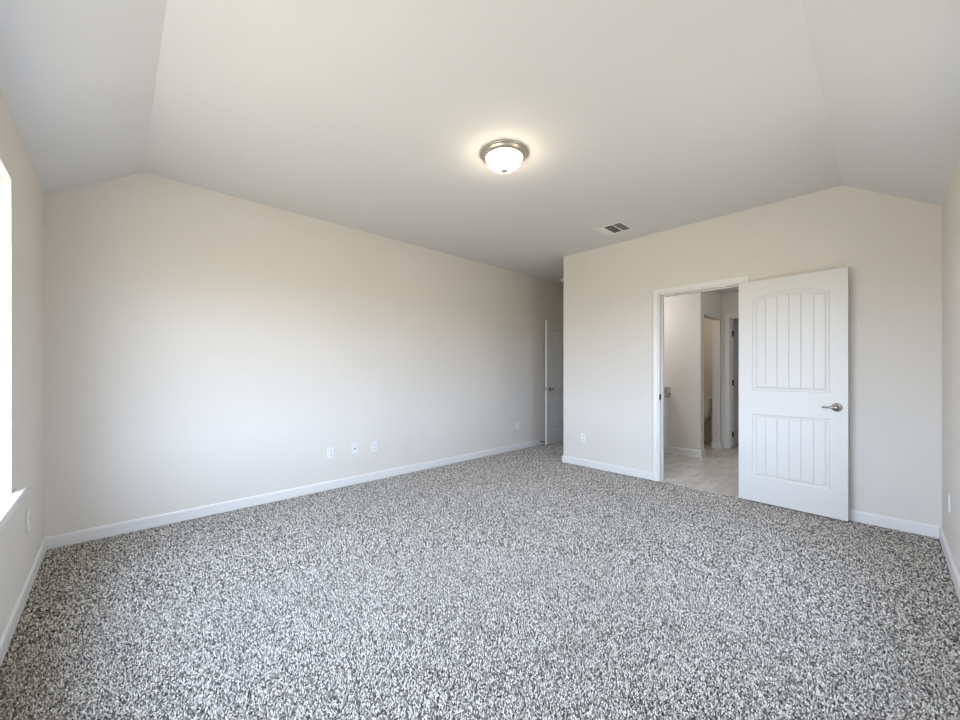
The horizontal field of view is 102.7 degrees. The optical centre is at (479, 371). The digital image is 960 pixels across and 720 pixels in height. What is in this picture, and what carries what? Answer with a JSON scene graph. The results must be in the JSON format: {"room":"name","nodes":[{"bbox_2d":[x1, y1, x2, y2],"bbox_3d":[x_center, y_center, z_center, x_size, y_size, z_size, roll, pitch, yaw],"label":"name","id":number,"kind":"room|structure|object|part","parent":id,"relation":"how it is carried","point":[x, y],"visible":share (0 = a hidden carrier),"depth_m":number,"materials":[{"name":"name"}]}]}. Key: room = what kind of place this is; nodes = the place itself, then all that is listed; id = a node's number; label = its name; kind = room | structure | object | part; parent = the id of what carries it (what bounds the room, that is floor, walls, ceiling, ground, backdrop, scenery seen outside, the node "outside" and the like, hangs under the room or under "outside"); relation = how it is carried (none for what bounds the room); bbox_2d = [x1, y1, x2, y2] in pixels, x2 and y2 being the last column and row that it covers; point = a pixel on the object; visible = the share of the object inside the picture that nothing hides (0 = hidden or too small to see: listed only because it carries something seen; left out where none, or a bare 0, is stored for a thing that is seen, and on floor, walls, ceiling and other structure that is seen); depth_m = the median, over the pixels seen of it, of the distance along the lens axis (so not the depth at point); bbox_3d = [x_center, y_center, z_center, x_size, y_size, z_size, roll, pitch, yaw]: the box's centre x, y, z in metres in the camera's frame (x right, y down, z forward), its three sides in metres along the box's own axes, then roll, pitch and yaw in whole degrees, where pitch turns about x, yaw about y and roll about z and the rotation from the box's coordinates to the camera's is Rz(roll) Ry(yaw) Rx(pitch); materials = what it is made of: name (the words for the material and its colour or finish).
{"room":"empty bedroom","nodes":[
{"label":"empty bedroom","id":0,"kind":"room"},
{"bbox_2d":[0,89,43,635],"bbox_3d":[-1.568,-0.169,1.019,0.160,2.960,4.516,0,0,-43],"label":"wall","id":1,"kind":"structure","parent":0,"point":[19,548],"depth_m":2.05,"materials":[{"name":"paint"}]},
{"bbox_2d":[0,158,26,529],"bbox_3d":[-1.419,-0.125,0.896,0.186,1.551,2.553,0,0,-43],"label":"window","id":2,"kind":"structure","parent":1,"relation":"in","point":[9,501],"depth_m":1.77,"materials":[{"name":"white paint"}]},
{"bbox_3d":[-1.398,0.581,0.917,0.126,0.023,2.553,0,0,-43],"label":"sill","id":3,"kind":"part","parent":2,"relation":"part of","materials":[{"name":"white paint"}]},
{"bbox_2d":[0,537,46,667],"bbox_3d":[-1.505,1.167,1.079,0.013,0.087,4.196,0,0,-43],"label":"baseboard","id":4,"kind":"structure","parent":1,"relation":"attached to","point":[6,636],"depth_m":1.90,"materials":[{"name":"white paint"}]},
{"bbox_2d":[27,509,30,532],"bbox_3d":[-2.499,0.828,2.126,0.009,0.115,0.070,0,0,-43],"label":"power outlet","id":5,"kind":"object","parent":1,"relation":"attached to","point":[28,511],"visible":1,"depth_m":2.11,"materials":[{"name":"white plastic"}]},
{"bbox_2d":[44,172,563,550],"bbox_3d":[-0.190,-0.169,5.322,7.758,2.960,0.160,0,0,-43],"label":"wall","id":6,"kind":"structure","parent":0,"point":[202,346],"depth_m":3.43,"materials":[{"name":"paint"}]},
{"bbox_2d":[45,438,544,549],"bbox_3d":[-0.675,1.167,4.744,6.258,0.087,0.013,0,0,-43],"label":"baseboard","id":7,"kind":"structure","parent":6,"relation":"attached to","point":[70,538],"depth_m":3.40,"materials":[{"name":"white paint"}]},
{"bbox_2d":[327,447,333,458],"bbox_3d":[-1.532,0.840,3.936,0.070,0.115,0.009,0,0,-43],"label":"power outlet","id":8,"kind":"object","parent":6,"relation":"attached to","point":[330,451],"visible":1,"depth_m":3.93,"materials":[{"name":"white plastic"}]},
{"bbox_2d":[351,443,357,453],"bbox_3d":[-1.341,0.832,4.111,0.070,0.115,0.017,0,0,-43],"label":"socket","id":9,"kind":"object","parent":6,"relation":"attached to","point":[354,447],"visible":1,"depth_m":4.11,"materials":[{"name":"white plastic"}]},
{"bbox_2d":[371,441,376,451],"bbox_3d":[-1.177,0.839,4.271,0.070,0.115,0.009,0,0,-43],"label":"power outlet","id":10,"kind":"object","parent":6,"relation":"attached to","point":[374,443],"visible":1,"depth_m":4.27,"materials":[{"name":"white plastic"}]},
{"bbox_2d":[0,0,959,293],"bbox_3d":[1.996,-1.422,4.323,9.558,0.455,4.296,0,0,-43],"label":"ceiling","id":11,"kind":"structure","parent":0,"point":[377,117],"depth_m":2.14,"materials":[{"name":"paint"}]},
{"bbox_2d":[480,140,527,173],"bbox_3d":[0.170,-1.458,2.697,0.334,0.142,0.334,0,0,-43],"label":"ceiling light","id":12,"kind":"object","parent":11,"relation":"attached to","point":[502,156],"visible":1,"depth_m":2.61,"materials":[{"name":"white glass"}]},
{"bbox_3d":[0.170,-1.455,2.697,0.253,0.083,0.253,0,0,-43],"label":"lamp shade","id":13,"kind":"part","parent":12,"relation":"part of","materials":[{"name":"white glass"}]},
{"bbox_2d":[594,222,632,235],"bbox_3d":[1.429,-1.526,4.122,0.273,0.007,0.307,0,0,-43],"label":"ceiling vent","id":14,"kind":"object","parent":11,"relation":"in","point":[617,227],"visible":1,"depth_m":4.11,"materials":[{"name":"white metal"}]},
{"bbox_2d":[0,442,959,719],"bbox_3d":[1.818,1.274,4.293,9.858,0.114,4.896,0,0,-43],"label":"floor","id":15,"kind":"structure","parent":0,"point":[765,583],"depth_m":1.83,"materials":[{"name":"grey carpet"}]},
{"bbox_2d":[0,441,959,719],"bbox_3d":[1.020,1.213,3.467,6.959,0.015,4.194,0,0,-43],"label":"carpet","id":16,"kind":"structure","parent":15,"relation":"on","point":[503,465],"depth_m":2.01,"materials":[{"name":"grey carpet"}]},
{"bbox_2d":[664,397,669,446],"bbox_3d":[2.160,0.794,5.515,1.219,0.845,0.639,0,0,-43],"label":"vanity cabinet","id":17,"kind":"object","parent":15,"relation":"on","point":[666,399],"visible":0.15,"depth_m":5.64,"materials":[{"name":"white paint"}]},
{"bbox_3d":[2.665,0.814,5.572,0.394,0.575,0.018,0,0,-43],"label":"cabinet door","id":18,"kind":"part","parent":17,"relation":"part of","materials":[{"name":"white paint"}]},
{"bbox_3d":[2.663,0.447,5.575,0.394,0.130,0.012,0,0,-43],"label":"drawer","id":19,"kind":"part","parent":17,"relation":"part of","materials":[{"name":"white paint"}]},
{"bbox_2d":[664,387,670,396],"bbox_3d":[2.159,0.304,5.505,1.234,0.134,0.653,0,0,-43],"label":"countertop","id":20,"kind":"structure","parent":17,"relation":"on","point":[667,390],"depth_m":5.70,"materials":[{"name":"stone"}]},
{"bbox_2d":[661,481,738,496],"bbox_3d":[2.246,1.212,3.959,0.008,0.009,0.743,0,0,-43],"label":"threshold","id":21,"kind":"object","parent":15,"relation":"on","point":[661,481],"visible":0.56,"depth_m":3.96,"materials":[{"name":"tile"}]},
{"bbox_2d":[704,397,711,420],"bbox_3d":[3.535,0.831,6.423,0.724,0.772,0.488,0,0,-43],"label":"toilet","id":22,"kind":"object","parent":15,"relation":"on","point":[707,400],"visible":0.07,"depth_m":6.42,"materials":[{"name":"white ceramic"}]},
{"bbox_2d":[664,291,721,457],"bbox_3d":[3.118,0.041,6.120,1.058,2.540,1.079,0,0,-43],"label":"wall","id":23,"kind":"structure","parent":0,"point":[684,315],"depth_m":5.60,"materials":[{"name":"paint"}]},
{"bbox_2d":[701,449,706,457],"bbox_3d":[3.170,1.166,5.445,0.206,0.102,0.028,0,0,-43],"label":"baseboard","id":24,"kind":"structure","parent":23,"relation":"attached to","point":[703,454],"depth_m":5.44,"materials":[{"name":"white paint"}]},
{"bbox_2d":[711,441,721,448],"bbox_3d":[3.741,1.166,6.065,0.028,0.102,0.143,0,0,-43],"label":"baseboard","id":25,"kind":"object","parent":23,"relation":"attached to","point":[715,444],"visible":1,"depth_m":6.07,"materials":[{"name":"white paint"}]},
{"bbox_2d":[724,313,738,448],"bbox_3d":[4.233,0.157,5.782,0.132,2.120,0.924,0,0,-43],"label":"door frame","id":26,"kind":"structure","parent":23,"relation":"attached to","point":[732,315],"depth_m":6.05,"materials":[{"name":"white paint"}]},
{"bbox_2d":[704,318,711,442],"bbox_3d":[3.751,0.041,6.817,0.100,2.540,0.936,0,0,-43],"label":"wall","id":27,"kind":"structure","parent":0,"point":[707,322],"depth_m":6.57,"materials":[{"name":"paint"}]},
{"bbox_2d":[722,292,738,447],"bbox_3d":[5.324,0.041,6.158,2.200,2.540,2.185,0,0,-43],"label":"wall","id":28,"kind":"structure","parent":0,"point":[730,301],"depth_m":6.08,"materials":[{"name":"paint"}]},
{"bbox_2d":[732,319,738,446],"bbox_3d":[4.307,0.190,6.362,0.776,2.030,0.156,0,0,-40],"label":"door","id":29,"kind":"structure","parent":28,"relation":"in","point":[735,323],"depth_m":6.17,"materials":[{"name":"white paint"}]},
{"bbox_2d":[564,185,941,538],"bbox_3d":[2.270,-0.169,3.990,0.115,2.960,3.236,0,0,-43],"label":"wall","id":30,"kind":"structure","parent":0,"point":[890,246],"depth_m":3.24,"materials":[{"name":"paint"}]},
{"bbox_2d":[581,433,585,442],"bbox_3d":[1.320,0.854,4.904,0.009,0.115,0.070,0,0,-43],"label":"power outlet","id":31,"kind":"object","parent":30,"relation":"attached to","point":[583,436],"visible":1,"depth_m":4.90,"materials":[{"name":"white plastic"}]},
{"bbox_2d":[562,455,652,479],"bbox_3d":[1.512,1.167,4.697,0.013,0.087,1.194,0,0,-43],"label":"baseboard","id":32,"kind":"structure","parent":30,"relation":"attached to","point":[572,460],"depth_m":4.63,"materials":[{"name":"white paint"}]},
{"bbox_2d":[653,275,748,480],"bbox_3d":[2.268,0.154,3.980,0.132,2.114,0.887,0,0,-43],"label":"door frame","id":33,"kind":"structure","parent":30,"relation":"attached to","point":[742,279],"depth_m":4.23,"materials":[{"name":"white paint"}]},
{"bbox_2d":[739,267,849,520],"bbox_3d":[2.687,0.184,3.342,0.102,2.030,0.770,0,0,-40],"label":"door","id":34,"kind":"structure","parent":30,"relation":"in","point":[794,407],"depth_m":3.31,"materials":[{"name":"white paint"}]},
{"bbox_3d":[2.869,0.294,3.091,0.060,0.069,0.069,0,0,-40],"label":"handle","id":35,"kind":"part","parent":34,"relation":"part of","materials":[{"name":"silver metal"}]},
{"bbox_2d":[849,509,941,537],"bbox_3d":[2.934,1.167,3.196,0.013,0.087,1.168,0,0,-43],"label":"baseboard","id":36,"kind":"structure","parent":30,"relation":"attached to","point":[914,527],"depth_m":2.93,"materials":[{"name":"white paint"}]},
{"bbox_2d":[942,154,959,575],"bbox_3d":[1.733,-0.169,1.145,4.807,2.960,0.160,0,0,-43],"label":"wall","id":37,"kind":"structure","parent":0,"point":[950,206],"depth_m":2.40,"materials":[{"name":"paint"}]},
{"bbox_2d":[939,527,959,601],"bbox_3d":[1.632,1.167,1.168,4.692,0.087,0.013,0,0,-43],"label":"baseboard","id":38,"kind":"structure","parent":37,"relation":"attached to","point":[953,570],"depth_m":2.31,"materials":[{"name":"white paint"}]},
{"bbox_2d":[948,493,950,512],"bbox_3d":[2.961,0.833,2.423,0.070,0.115,0.009,0,0,-43],"label":"power outlet","id":39,"kind":"object","parent":37,"relation":"attached to","point":[949,495],"visible":1,"depth_m":2.40,"materials":[{"name":"white plastic"}]},
{"bbox_3d":[1.965,-0.169,6.591,0.115,2.960,0.960,0,0,-43],"label":"wall","id":40,"kind":"structure","parent":0,"visible":0},
{"bbox_2d":[544,320,563,444],"bbox_3d":[1.356,0.184,6.538,0.778,2.030,0.156,0,0,-43],"label":"door","id":41,"kind":"structure","parent":40,"relation":"in","point":[554,331],"depth_m":6.42,"materials":[{"name":"white paint"}]}
]}

